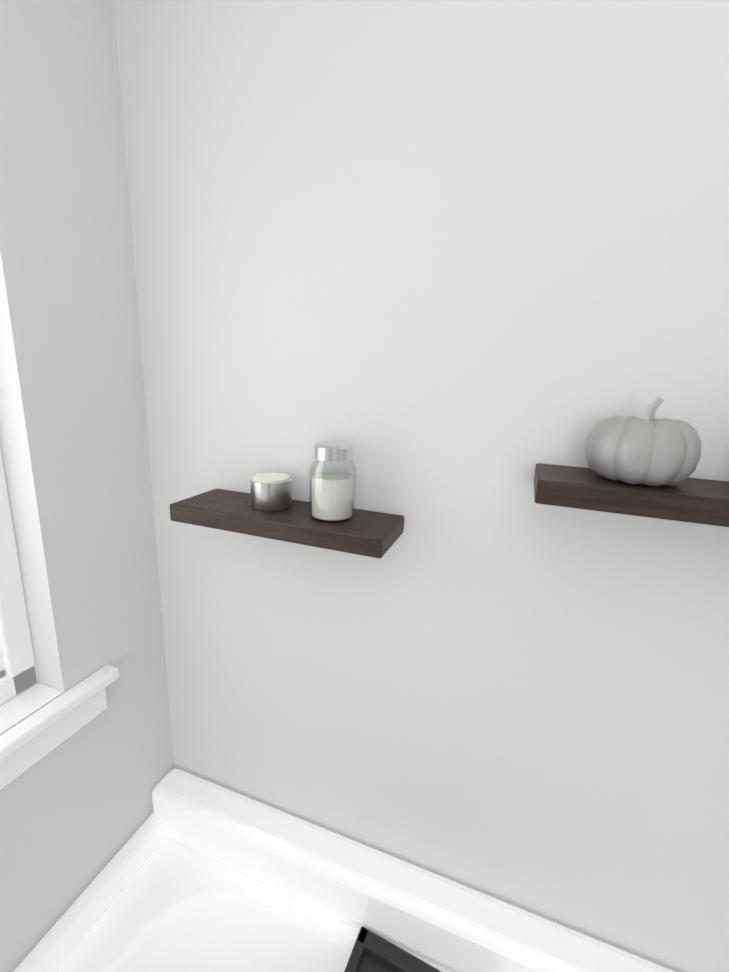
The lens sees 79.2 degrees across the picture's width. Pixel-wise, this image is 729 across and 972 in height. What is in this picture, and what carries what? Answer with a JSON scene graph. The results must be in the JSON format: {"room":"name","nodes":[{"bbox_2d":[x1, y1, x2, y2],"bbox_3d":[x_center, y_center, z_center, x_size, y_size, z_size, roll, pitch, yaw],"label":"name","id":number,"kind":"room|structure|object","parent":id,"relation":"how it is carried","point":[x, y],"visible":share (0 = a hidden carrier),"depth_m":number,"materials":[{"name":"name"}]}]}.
{"room":"bathroom","nodes":[
{"label":"bathroom","id":0,"kind":"room"},
{"bbox_2d":[0,0,173,971],"bbox_3d":[-0.698,0.171,0.560,0.150,2.600,1.255,7,15,19],"label":"wall","id":1,"kind":"structure","parent":0,"point":[74,443],"depth_m":0.78,"materials":[{"name":"white paint"}]},
{"bbox_2d":[0,445,118,789],"bbox_3d":[-0.725,0.047,0.329,0.150,1.040,1.045,7,15,19],"label":"window","id":2,"kind":"structure","parent":1,"relation":"in","point":[32,739],"depth_m":0.78,"materials":[{"name":"white paint"}]},
{"bbox_2d":[114,0,728,971],"bbox_3d":[1.195,-0.071,0.399,3.450,3.300,0.150,7,15,19],"label":"wall","id":3,"kind":"structure","parent":0,"point":[452,272],"depth_m":0.72,"materials":[{"name":"white paint"}]},
{"bbox_2d":[170,489,403,558],"bbox_3d":[-0.138,0.057,0.774,0.395,0.032,0.129,7,15,19],"label":"shelf","id":4,"kind":"object","parent":3,"relation":"attached to","point":[374,534],"visible":1,"depth_m":0.72,"materials":[{"name":"brown wood"}]},
{"bbox_2d":[250,473,291,511],"bbox_3d":[-0.165,0.009,0.779,0.072,0.054,0.072,7,15,19],"label":"tin","id":5,"kind":"object","parent":4,"relation":"on","point":[270,492],"visible":1,"depth_m":0.75,"materials":[{"name":"silver metal"}]},
{"bbox_2d":[309,441,355,522],"bbox_3d":[-0.052,-0.009,0.728,0.076,0.124,0.076,7,15,19],"label":"jar","id":6,"kind":"object","parent":4,"relation":"on","point":[332,493],"visible":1,"depth_m":0.70,"materials":[{"name":"clear glass"}]},
{"bbox_2d":[534,463,728,526],"bbox_3d":[0.427,0.017,0.553,0.400,0.032,0.129,7,15,19],"label":"shelf","id":7,"kind":"object","parent":3,"relation":"attached to","point":[698,501],"visible":1,"depth_m":0.53,"materials":[{"name":"brown wood"}]},
{"bbox_2d":[585,397,700,485],"bbox_3d":[0.355,-0.060,0.563,0.130,0.108,0.127,7,15,19],"label":"pumpkin","id":8,"kind":"object","parent":7,"relation":"on","point":[647,448],"visible":1,"depth_m":0.52,"materials":[{"name":"grey ceramic"}]},
{"bbox_3d":[0.157,2.117,-1.573,3.600,0.080,5.400,7,15,19],"label":"floor","id":9,"kind":"structure","parent":0,"visible":0},
{"bbox_2d":[13,769,675,971],"bbox_3d":[0.062,1.177,0.601,1.484,0.690,0.781,7,15,19],"label":"bathtub","id":10,"kind":"object","parent":9,"relation":"on","point":[197,874],"visible":1,"depth_m":0.92,"materials":[{"name":"white ceramic"}]},
{"bbox_2d":[344,927,440,971],"bbox_3d":[-0.015,0.980,0.552,0.294,0.022,0.645,8,15,23],"label":"caddy","id":11,"kind":"object","parent":10,"relation":"on","point":[372,952],"visible":1,"depth_m":0.84,"materials":[{"name":"grey plastic"}]}
]}

